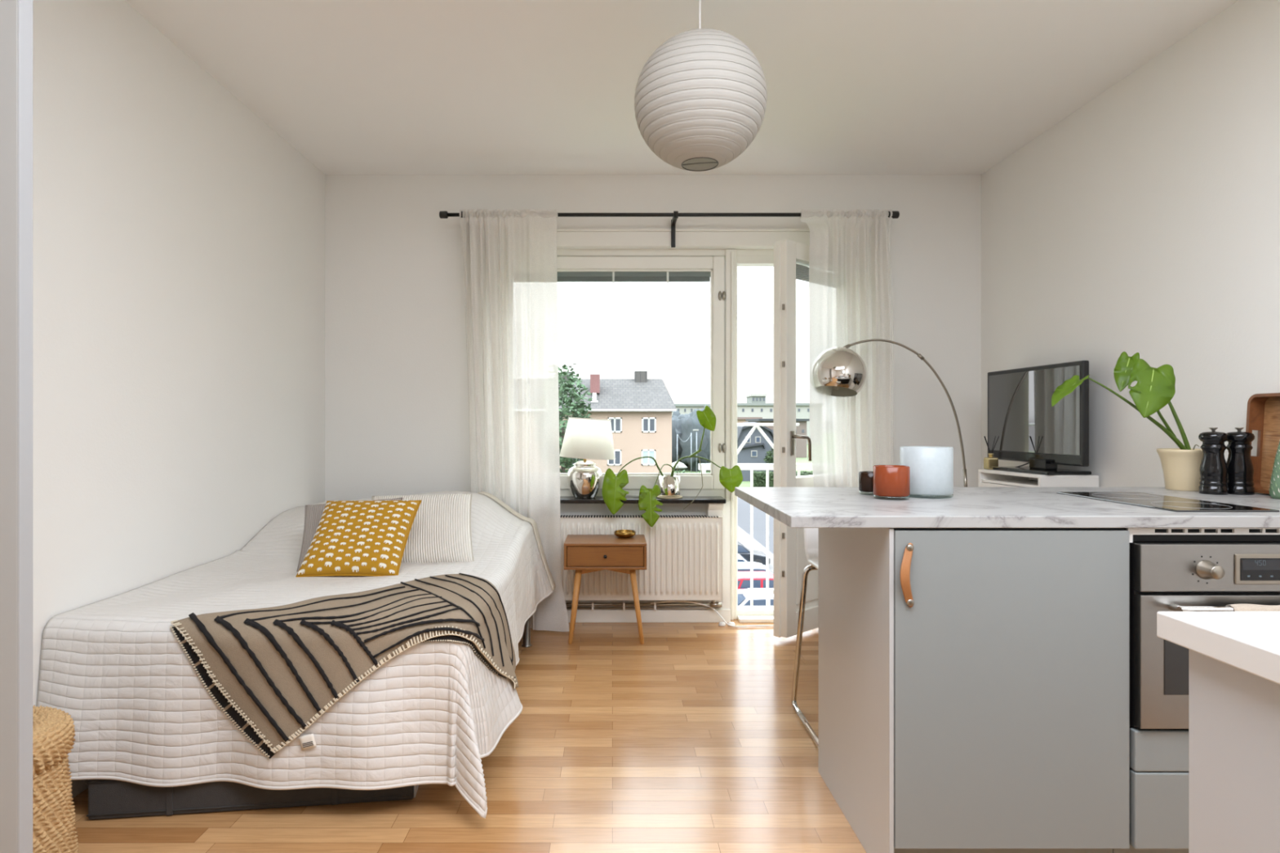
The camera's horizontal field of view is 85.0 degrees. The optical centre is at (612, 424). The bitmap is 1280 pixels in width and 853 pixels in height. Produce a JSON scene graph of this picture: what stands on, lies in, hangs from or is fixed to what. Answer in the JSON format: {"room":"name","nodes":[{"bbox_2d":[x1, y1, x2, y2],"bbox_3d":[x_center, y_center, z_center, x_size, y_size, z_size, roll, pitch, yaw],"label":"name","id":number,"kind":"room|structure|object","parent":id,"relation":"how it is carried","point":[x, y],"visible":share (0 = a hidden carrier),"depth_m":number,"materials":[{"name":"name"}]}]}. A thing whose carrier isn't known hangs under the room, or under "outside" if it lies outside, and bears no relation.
{"room":"studio apartment","nodes":[
{"label":"studio apartment","id":0,"kind":"room"},
{"bbox_2d":[0,0,17,852],"bbox_3d":[-1.482,-0.151,1.265,0.835,2.602,0.030,0,0,0],"label":"wall partition","id":1,"kind":"structure","parent":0,"point":[8,8],"depth_m":1.25,"materials":[{"name":"paint"}]},
{"bbox_2d":[17,0,32,852],"bbox_3d":[-1.064,-0.151,1.266,0.003,2.602,0.030,0,0,0],"label":"trim","id":2,"kind":"structure","parent":1,"relation":"attached to","point":[24,7],"depth_m":1.26,"materials":[{"name":"grey paint"}]},
{"bbox_2d":[32,0,324,706],"bbox_3d":[-1.746,-0.151,0.880,0.150,2.602,6.960,0,0,0],"label":"wall","id":3,"kind":"structure","parent":0,"point":[179,237],"depth_m":2.53,"materials":[{"name":"paint"}]},
{"bbox_2d":[71,619,866,852],"bbox_3d":[0.237,1.210,0.870,4.216,0.120,6.940,0,0,0],"label":"floor","id":4,"kind":"structure","parent":0,"point":[690,738],"depth_m":2.28,"materials":[{"name":"brown wood"}]},
{"bbox_2d":[32,705,78,852],"bbox_3d":[-1.468,0.928,1.660,0.325,0.441,0.323,0,0,15],"label":"basket","id":5,"kind":"object","parent":4,"relation":"on","point":[53,730],"visible":0.58,"depth_m":1.67,"materials":[{"name":"beige wicker"}]},
{"bbox_2d":[86,779,418,820],"bbox_3d":[-1.091,1.088,2.320,0.923,0.120,0.504,0,0,-7],"label":"bed base","id":6,"kind":"object","parent":4,"relation":"on","point":[107,798],"visible":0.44,"depth_m":2.06,"materials":[{"name":"grey fabric"}]},
{"bbox_2d":[521,617,531,647],"bbox_3d":[-1.035,0.879,2.960,1.232,0.542,1.740,0,0,0],"label":"bed","id":7,"kind":"object","parent":4,"relation":"on","point":[526,633],"visible":0.16,"depth_m":3.60,"materials":[{"name":"metal"}]},
{"bbox_2d":[36,491,555,818],"bbox_3d":[-0.987,0.732,2.905,1.365,0.753,1.906,0,0,0],"label":"bedspread","id":8,"kind":"object","parent":7,"relation":"on","point":[141,713],"visible":0.66,"depth_m":2.04,"materials":[{"name":"white fabric"}]},
{"bbox_2d":[169,573,519,759],"bbox_3d":[-0.809,0.759,2.341,0.977,0.405,0.699,0,0,0],"label":"throw blanket","id":9,"kind":"object","parent":8,"relation":"on","point":[273,672],"visible":1,"depth_m":2.03,"materials":[{"name":"beige fabric"}]},
{"bbox_2d":[296,497,403,572],"bbox_3d":[-1.113,0.459,2.925,0.459,0.278,0.256,0,0,0],"label":"cushion","id":10,"kind":"object","parent":8,"relation":"on","point":[313,513],"visible":0.2,"depth_m":2.94,"materials":[{"name":"grey fabric"}]},
{"bbox_2d":[295,499,422,577],"bbox_3d":[-1.004,0.451,2.791,0.411,0.275,0.269,0,0,0],"label":"cushion","id":11,"kind":"object","parent":8,"relation":"on","point":[352,538],"visible":1,"depth_m":2.73,"materials":[{"name":"yellow fabric"}]},
{"bbox_2d":[371,493,474,563],"bbox_3d":[-0.848,0.466,3.090,0.530,0.291,0.287,0,0,0],"label":"cushion","id":12,"kind":"object","parent":8,"relation":"on","point":[440,531],"visible":0.62,"depth_m":3.03,"materials":[{"name":"white fabric"}]},
{"bbox_2d":[564,534,646,644],"bbox_3d":[-0.037,0.884,3.761,0.430,0.531,0.307,0,0,0],"label":"nightstand","id":13,"kind":"object","parent":4,"relation":"on","point":[583,553],"visible":1,"depth_m":3.63,"materials":[{"name":"brown wood"}]},
{"bbox_2d":[613,529,635,537],"bbox_3d":[0.068,0.603,3.825,0.120,0.033,0.120,0,0,0],"label":"bowl","id":14,"kind":"object","parent":13,"relation":"on","point":[620,533],"visible":1,"depth_m":3.79,"materials":[{"name":"gold metal"}]},
{"bbox_2d":[650,600,773,627],"bbox_3d":[0.584,1.079,3.982,0.733,0.136,0.061,0,0,8],"label":"cable","id":15,"kind":"object","parent":4,"relation":"on","point":[713,609],"visible":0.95,"depth_m":4.00,"materials":[{"name":"white plastic"}]},
{"bbox_2d":[718,622,725,626],"bbox_3d":[0.627,1.140,3.990,0.042,0.020,0.041,0,0,0],"label":"stud","id":16,"kind":"object","parent":4,"relation":"on","point":[721,624],"visible":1,"depth_m":3.98,"materials":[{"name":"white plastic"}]},
{"bbox_2d":[791,528,818,748],"bbox_3d":[0.935,0.760,2.638,0.422,0.780,0.408,0,0,0],"label":"bar stool","id":17,"kind":"object","parent":4,"relation":"on","point":[811,535],"visible":0.11,"depth_m":2.76,"materials":[{"name":"silver metal"}]},
{"bbox_2d":[813,338,967,487],"bbox_3d":[1.543,0.346,3.740,0.964,1.607,0.292,0,0,0],"label":"floor lamp","id":18,"kind":"object","parent":4,"relation":"on","point":[842,367],"visible":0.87,"depth_m":3.65,"materials":[{"name":"silver metal"}]},
{"bbox_2d":[818,528,1129,852],"bbox_3d":[0.977,0.704,2.002,0.591,0.893,0.617,0,0,0],"label":"base cabinet","id":19,"kind":"object","parent":4,"relation":"on","point":[974,683],"visible":0.98,"depth_m":1.72,"materials":[{"name":"grey paint"}]},
{"bbox_2d":[977,469,1098,487],"bbox_3d":[1.983,0.688,3.281,0.231,0.925,0.485,0,0,-8],"label":"tv stand","id":20,"kind":"object","parent":4,"relation":"on","point":[986,477],"visible":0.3,"depth_m":3.21,"materials":[{"name":"white paint"}]},
{"bbox_2d":[983,435,999,469],"bbox_3d":[1.880,0.142,3.466,0.073,0.165,0.044,0,0,0],"label":"reed diffuser","id":21,"kind":"object","parent":20,"relation":"on","point":[989,462],"visible":0.94,"depth_m":3.45,"materials":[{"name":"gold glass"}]},
{"bbox_2d":[987,360,1091,475],"bbox_3d":[1.991,-0.025,3.348,0.212,0.500,0.701,0,0,-6],"label":"television","id":22,"kind":"object","parent":20,"relation":"on","point":[1020,411],"visible":0.94,"depth_m":3.27,"materials":[{"name":"black plastic"}]},
{"bbox_2d":[1112,528,1279,852],"bbox_3d":[1.708,0.704,2.010,0.868,0.893,0.599,0,0,0],"label":"base cabinet","id":23,"kind":"object","parent":4,"relation":"on","point":[1159,757],"visible":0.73,"depth_m":1.71,"materials":[{"name":"grey paint"}]},
{"bbox_2d":[734,487,1279,528],"bbox_3d":[1.290,0.240,2.106,1.706,0.030,0.789,0,0,0],"label":"countertop","id":24,"kind":"structure","parent":23,"relation":"on","point":[794,507],"depth_m":1.83,"materials":[{"name":"stone"}]},
{"bbox_2d":[858,471,873,494],"bbox_3d":[0.828,0.189,2.235,0.075,0.072,0.075,0,0,0],"label":"candle holder","id":25,"kind":"object","parent":24,"relation":"on","point":[865,477],"visible":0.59,"depth_m":2.21,"materials":[{"name":"brown glass"}]},
{"bbox_2d":[873,465,910,499],"bbox_3d":[0.842,0.175,2.108,0.103,0.098,0.103,0,0,0],"label":"candle holder","id":26,"kind":"object","parent":24,"relation":"on","point":[889,481],"visible":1,"depth_m":2.06,"materials":[{"name":"orange glass"}]},
{"bbox_2d":[899,446,953,497],"bbox_3d":[0.978,0.148,2.175,0.152,0.154,0.152,0,0,0],"label":"candle holder","id":27,"kind":"object","parent":24,"relation":"on","point":[931,468],"visible":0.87,"depth_m":2.11,"materials":[{"name":"white glass"}]},
{"bbox_2d":[1051,351,1203,491],"bbox_3d":[1.728,-0.014,2.343,0.643,0.479,0.174,0,0,-10],"label":"monstera plant","id":28,"kind":"object","parent":24,"relation":"on","point":[1154,388],"visible":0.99,"depth_m":2.33,"materials":[{"name":"green plant"}]},
{"bbox_2d":[1056,492,1279,511],"bbox_3d":[1.573,0.222,2.026,0.263,0.005,0.484,0,0,0],"label":"cooktop","id":29,"kind":"object","parent":24,"relation":"in","point":[1166,503],"visible":1,"depth_m":1.96,"materials":[{"name":"black glass"}]},
{"bbox_2d":[1198,427,1228,494],"bbox_3d":[1.941,0.118,2.255,0.074,0.214,0.074,0,0,0],"label":"pepper mill","id":30,"kind":"object","parent":24,"relation":"on","point":[1213,468],"visible":1,"depth_m":2.23,"materials":[{"name":"black paint"}]},
{"bbox_2d":[1226,427,1254,495],"bbox_3d":[2.018,0.118,2.248,0.074,0.214,0.074,0,0,0],"label":"pepper mill","id":31,"kind":"object","parent":24,"relation":"on","point":[1239,463],"visible":0.93,"depth_m":2.22,"materials":[{"name":"black paint"}]},
{"bbox_2d":[1245,392,1279,493],"bbox_3d":[2.102,0.062,2.070,0.072,0.321,0.440,0,0,0],"label":"serving tray","id":32,"kind":"object","parent":24,"relation":"on","point":[1263,412],"visible":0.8,"depth_m":2.27,"materials":[{"name":"brown wood"}]},
{"bbox_2d":[1267,439,1279,499],"bbox_3d":[2.018,0.129,2.099,0.071,0.192,0.070,0,0,0],"label":"ornament","id":33,"kind":"object","parent":24,"relation":"on","point":[1274,491],"visible":1,"depth_m":2.10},
{"bbox_2d":[1124,528,1279,728],"bbox_3d":[1.582,0.520,1.970,0.592,0.455,0.640,0,0,0],"label":"oven","id":34,"kind":"object","parent":23,"relation":"in","point":[1165,575],"visible":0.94,"depth_m":1.70,"materials":[{"name":"metal"}]},
{"bbox_2d":[1225,604,1279,611],"bbox_3d":[1.618,0.586,1.658,0.300,0.317,0.038,0,0,0],"label":"tea towel","id":35,"kind":"object","parent":34,"relation":"hanging from","point":[1237,607],"visible":0.08,"depth_m":1.65,"materials":[{"name":"beige fabric"}]},
{"bbox_2d":[1188,648,1279,852],"bbox_3d":[1.053,0.704,-0.390,0.754,0.893,2.420,0,0,0],"label":"base cabinet","id":36,"kind":"object","parent":4,"relation":"on","point":[1234,713],"visible":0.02,"depth_m":0.76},
{"bbox_2d":[1156,611,1279,684],"bbox_3d":[1.052,0.240,-0.380,0.796,0.031,2.440,0,0,0],"label":"countertop","id":37,"kind":"structure","parent":36,"relation":"on","point":[1249,642],"depth_m":0.77,"materials":[{"name":"stone"}]},
{"bbox_2d":[324,174,981,608],"bbox_3d":[0.237,-0.151,4.210,3.816,2.602,0.300,0,0,0],"label":"wall","id":38,"kind":"structure","parent":0,"point":[397,399],"depth_m":4.06,"materials":[{"name":"paint"}]},
{"bbox_2d":[560,515,723,607],"bbox_3d":[0.084,0.787,3.992,1.087,0.523,0.090,0,0,0],"label":"radiator","id":39,"kind":"object","parent":38,"relation":"attached to","point":[685,553],"visible":0.62,"depth_m":3.96,"materials":[{"name":"metal"}]},
{"bbox_2d":[560,515,723,517],"bbox_3d":[0.084,0.528,3.996,1.087,0.005,0.082,0,0,0],"label":"grille","id":40,"kind":"object","parent":39,"relation":"attached to","point":[562,516],"depth_m":3.98,"materials":[{"name":"metal"}]},
{"bbox_2d":[560,495,725,516],"bbox_3d":[-0.035,0.485,4.015,1.350,0.130,0.170,0,0,0],"label":"window sill","id":41,"kind":"structure","parent":38,"relation":"attached to","point":[714,504],"depth_m":3.94,"materials":[{"name":"black stone"}]},
{"bbox_2d":[559,417,615,498],"bbox_3d":[-0.144,0.191,4.015,0.326,0.463,0.327,0,0,0],"label":"table lamp","id":42,"kind":"object","parent":41,"relation":"on","point":[584,438],"visible":0.98,"depth_m":3.92,"materials":[{"name":"white fabric"}]},
{"bbox_2d":[625,495,639,497],"bbox_3d":[0.130,0.422,4.058,0.220,0.003,0.076,0,0,0],"label":"vent grille","id":43,"kind":"object","parent":41,"relation":"attached to","point":[627,496],"depth_m":4.05,"materials":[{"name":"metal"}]},
{"bbox_2d":[601,405,742,527],"bbox_3d":[0.333,0.232,3.963,0.780,0.673,0.252,0,0,0],"label":"monstera plant","id":44,"kind":"object","parent":41,"relation":"on","point":[668,487],"visible":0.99,"depth_m":3.87,"materials":[{"name":"green plant"}]},
{"bbox_2d":[565,601,719,609],"bbox_3d":[-0.184,1.050,4.038,1.633,0.044,0.033,0,0,0],"label":"pipe","id":45,"kind":"object","parent":38,"relation":"attached to","point":[624,604],"visible":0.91,"depth_m":4.03,"materials":[{"name":"white metal"}]},
{"bbox_2d":[566,608,730,622],"bbox_3d":[0.237,1.113,4.052,3.816,0.075,0.016,0,0,0],"label":"baseboard","id":46,"kind":"structure","parent":38,"relation":"attached to","point":[583,615],"depth_m":4.04,"materials":[{"name":"white paint"}]},
{"bbox_2d":[439,210,899,247],"bbox_3d":[0.315,-1.104,3.954,2.550,0.160,0.188,0,0,0],"label":"curtain rod","id":47,"kind":"object","parent":38,"relation":"attached to","point":[442,214],"visible":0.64,"depth_m":3.87,"materials":[{"name":"black metal"}]},
{"bbox_2d":[459,208,568,631],"bbox_3d":[-0.544,-0.026,3.868,0.605,2.328,0.094,0,0,0],"label":"curtain","id":48,"kind":"object","parent":47,"relation":"hanging from","point":[510,267],"visible":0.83,"depth_m":3.88,"materials":[{"name":"white fabric"}]},
{"bbox_2d":[800,208,893,487],"bbox_3d":[1.303,-0.026,3.799,0.532,2.328,0.225,0,0,0],"label":"curtain","id":49,"kind":"object","parent":47,"relation":"hanging from","point":[851,283],"visible":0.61,"depth_m":3.86,"materials":[{"name":"white fabric"}]},
{"bbox_2d":[556,248,808,620],"bbox_3d":[0.395,0.059,4.150,2.210,2.183,0.120,0,0,0],"label":"window","id":50,"kind":"structure","parent":38,"relation":"in","point":[718,267],"depth_m":4.11,"materials":[{"name":"beige paint"}]},
{"bbox_2d":[557,271,710,282],"bbox_3d":[-0.004,-0.875,4.154,1.172,0.070,0.032,0,0,0],"label":"blind","id":51,"kind":"object","parent":50,"relation":"attached to","point":[562,277],"depth_m":4.14,"materials":[{"name":"white plastic"}]},
{"bbox_2d":[773,239,818,638],"bbox_3d":[1.158,0.077,3.867,0.675,2.095,0.143,0,0,-40],"label":"door","id":52,"kind":"structure","parent":50,"relation":"attached to","point":[790,560],"depth_m":3.68,"materials":[{"name":"beige paint"}]},
{"bbox_2d":[795,263,808,282],"bbox_3d":[1.133,-0.829,3.905,0.485,0.077,0.018,0,0,-40],"label":"blind","id":53,"kind":"object","parent":50,"relation":"attached to","point":[802,272],"depth_m":3.82,"materials":[{"name":"metal"}]},
{"bbox_2d":[556,228,809,246],"bbox_3d":[0.395,-1.083,4.050,2.250,0.100,0.020,0,0,0],"label":"trim","id":54,"kind":"structure","parent":38,"relation":"attached to","point":[565,237],"depth_m":4.05,"materials":[{"name":"white paint"}]},
{"bbox_2d":[697,422,813,605],"bbox_3d":[1.225,0.622,4.415,1.350,1.256,0.130,0,0,0],"label":"balcony railing","id":55,"kind":"object","parent":38,"relation":"attached to","point":[704,467],"visible":0.19,"depth_m":4.45,"materials":[{"name":"white metal"}]},
{"bbox_2d":[737,605,773,622],"bbox_3d":[1.093,1.125,4.190,0.715,0.050,0.300,0,0,0],"label":"trim","id":56,"kind":"structure","parent":38,"relation":"attached to","point":[745,614],"depth_m":4.12,"materials":[{"name":"white paint"}]},
{"bbox_2d":[124,0,1238,174],"bbox_3d":[0.237,-1.527,0.880,4.216,0.150,6.960,0,0,0],"label":"ceiling","id":57,"kind":"structure","parent":0,"point":[354,86],"depth_m":2.88,"materials":[{"name":"paint"}]},
{"bbox_2d":[634,0,767,171],"bbox_3d":[0.268,-1.124,2.140,0.402,0.657,0.402,0,0,14],"label":"pendant lamp","id":58,"kind":"object","parent":57,"relation":"hanging from","point":[700,98],"visible":1,"depth_m":2.00,"materials":[{"name":"white paper"}]},
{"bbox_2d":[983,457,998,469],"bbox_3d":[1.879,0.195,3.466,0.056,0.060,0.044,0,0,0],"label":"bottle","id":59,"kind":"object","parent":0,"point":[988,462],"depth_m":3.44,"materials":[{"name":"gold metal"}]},
{"bbox_2d":[981,0,1279,487],"bbox_3d":[2.220,-0.151,0.880,0.150,2.602,6.960,0,0,0],"label":"wall","id":60,"kind":"structure","parent":0,"point":[1144,220],"depth_m":2.77,"materials":[{"name":"paint"}]},
{"label":"outside","id":61,"kind":"structure","parent":0,"visible":0},
{"bbox_2d":[674,444,813,487],"bbox_3d":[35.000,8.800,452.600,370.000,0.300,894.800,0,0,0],"label":"ground","id":62,"kind":"structure","parent":61,"point":[798,460],"depth_m":132.45,"materials":[{"name":"white"}]},
{"bbox_2d":[558,363,592,473],"bbox_3d":[-3.945,1.874,56.008,5.097,13.552,5.079,0,0,0],"label":"tree","id":63,"kind":"object","parent":62,"relation":"on","point":[578,408],"visible":0.34,"depth_m":55.25,"materials":[{"name":"green plant"}]},
{"bbox_2d":[558,370,676,473],"bbox_3d":[-2.585,1.718,68.968,16.893,13.863,11.136,0,0,0],"label":"house","id":64,"kind":"structure","parent":62,"relation":"on","point":[639,409],"depth_m":64.00,"materials":[{"name":"beige concrete"}]},
{"bbox_2d":[591,392,598,402],"bbox_3d":[-1.661,-2.419,64.900,0.650,0.939,0.800,0,0,0],"label":"roof vent","id":65,"kind":"object","parent":64,"relation":"attached to","point":[595,399],"depth_m":64.60,"materials":[{"name":"white paint"}]},
{"bbox_2d":[676,434,677,461],"bbox_3d":[8.814,5.011,95.000,0.090,7.278,0.090,0,0,0],"label":"net post","id":66,"kind":"object","parent":62,"relation":"on","point":[677,434],"visible":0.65,"depth_m":94.96,"materials":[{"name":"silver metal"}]},
{"bbox_2d":[671,461,687,471],"bbox_3d":[8.164,6.650,88.000,2.600,4.000,2.600,0,0,0],"label":"parasol","id":67,"kind":"object","parent":62,"relation":"on","point":[681,465],"visible":0.52,"depth_m":87.19,"materials":[{"name":"white fabric"}]},
{"bbox_2d":[675,468,688,473],"bbox_3d":[8.500,7.115,83.971,2.839,3.464,3.157,0,0,0],"label":"shrub","id":68,"kind":"object","parent":62,"relation":"on","point":[679,471],"visible":0.05,"depth_m":84.15,"materials":[{"name":"green plant"}]},
{"bbox_2d":[671,405,710,471],"bbox_3d":[17.143,3.254,145.969,22.176,13.642,41.036,0,0,0],"label":"forest","id":69,"kind":"object","parent":62,"relation":"on","point":[682,425],"visible":0.42,"depth_m":127.44,"materials":[{"name":"grey plant"}]},
{"bbox_2d":[671,404,710,415],"bbox_3d":[40.517,-0.442,338.100,28.867,18.183,17.800,0,0,0],"label":"office building","id":70,"kind":"structure","parent":62,"relation":"on","point":[683,409],"depth_m":329.98,"materials":[{"name":"green concrete"}]},
{"bbox_2d":[690,432,691,473],"bbox_3d":[10.714,4.906,95.000,0.090,7.489,0.090,0,0,0],"label":"net post","id":71,"kind":"object","parent":62,"relation":"on","point":[691,433],"visible":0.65,"depth_m":94.96,"materials":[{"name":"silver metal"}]},
{"bbox_2d":[693,429,698,473],"bbox_3d":[11.328,4.687,95.000,0.750,7.926,0.240,0,0,0],"label":"street lamp","id":72,"kind":"object","parent":62,"relation":"on","point":[696,430],"visible":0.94,"depth_m":94.96,"materials":[{"name":"silver metal"}]},
{"bbox_2d":[737,417,762,422],"bbox_3d":[41.208,3.250,223.100,9.600,10.800,17.800,0,0,0],"label":"apartment building","id":73,"kind":"structure","parent":62,"relation":"on","point":[740,420],"depth_m":214.20,"materials":[{"name":"white concrete"}]},
{"bbox_2d":[737,422,773,480],"bbox_3d":[21.848,4.148,110.400,6.360,9.003,10.200,0,0,0],"label":"house","id":74,"kind":"structure","parent":62,"relation":"on","point":[754,451],"depth_m":106.01,"materials":[{"name":"grey wood"}]},
{"bbox_2d":[745,394,766,403],"bbox_3d":[87.967,-4.775,428.100,9.400,26.850,17.800,0,0,0],"label":"tower block","id":75,"kind":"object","parent":62,"relation":"on","point":[751,398],"visible":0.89,"depth_m":420.00,"materials":[{"name":"green concrete"}]},
{"bbox_2d":[764,448,773,463],"bbox_3d":[23.930,5.153,103.011,3.242,3.280,3.330,0,0,0],"label":"shrub","id":76,"kind":"object","parent":62,"relation":"on","point":[770,459],"visible":0.38,"depth_m":102.70,"materials":[{"name":"green plant"}]},
{"bbox_2d":[737,403,810,444],"bbox_3d":[70.167,-0.175,308.100,41.000,17.650,17.800,0,0,0],"label":"office building","id":77,"kind":"structure","parent":62,"relation":"on","point":[766,411],"depth_m":300.01,"materials":[{"name":"green concrete"}]},
{"bbox_2d":[746,418,809,457],"bbox_3d":[44.100,3.625,188.100,13.000,10.050,17.800,0,0,0],"label":"apartment building","id":78,"kind":"structure","parent":62,"relation":"on","point":[801,444],"depth_m":180.02,"materials":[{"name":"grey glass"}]},
{"bbox_2d":[753,471,813,487],"bbox_3d":[24.186,7.600,96.005,10.305,2.468,2.172,0,0,0],"label":"hedge","id":79,"kind":"object","parent":62,"relation":"on","point":[759,477],"visible":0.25,"depth_m":95.31,"materials":[{"name":"green plant"}]},
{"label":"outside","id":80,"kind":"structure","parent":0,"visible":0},
{"bbox_2d":[737,524,773,571],"bbox_3d":[6.300,8.600,36.500,8.600,0.100,55.000,0,0,0],"label":"pavement","id":81,"kind":"structure","parent":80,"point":[743,537],"depth_m":49.80,"materials":[{"name":"white concrete"}]},
{"bbox_2d":[737,553,765,566],"bbox_3d":[6.450,7.815,37.800,4.300,1.470,1.760,0,0,0],"label":"car","id":82,"kind":"object","parent":81,"relation":"on","point":[740,557],"visible":0.03,"depth_m":37.12,"materials":[{"name":"white paint"}]},
{"bbox_2d":[737,541,769,564],"bbox_3d":[7.150,7.815,42.000,4.300,1.470,1.760,0,0,0],"label":"car","id":83,"kind":"object","parent":81,"relation":"on","point":[759,557],"visible":0.27,"depth_m":41.16,"materials":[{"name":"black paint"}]},
{"bbox_2d":[737,571,773,589],"bbox_3d":[7.150,7.815,32.900,4.300,1.470,1.760,0,0,0],"label":"car","id":84,"kind":"object","parent":81,"relation":"on","point":[743,577],"visible":0.05,"depth_m":32.16,"materials":[{"name":"red paint"}]},
{"bbox_2d":[737,587,773,605],"bbox_3d":[5.850,7.654,28.100,4.500,1.793,1.760,0,0,0],"label":"car","id":85,"kind":"object","parent":81,"relation":"on","point":[742,599],"visible":0.07,"depth_m":27.37,"materials":[{"name":"white paint"}]},
{"bbox_2d":[737,561,773,573],"bbox_3d":[7.150,7.815,35.200,4.300,1.470,1.760,0,0,0],"label":"car","id":86,"kind":"object","parent":81,"relation":"on","point":[742,566],"visible":0.04,"depth_m":34.66,"materials":[{"name":"silver metal"}]},
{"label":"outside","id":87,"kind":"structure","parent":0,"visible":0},
{"bbox_2d":[737,497,773,554],"bbox_3d":[-19.000,8.640,48.750,82.000,0.020,86.500,0,0,0],"label":"road","id":88,"kind":"structure","parent":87,"point":[743,507],"depth_m":61.07,"materials":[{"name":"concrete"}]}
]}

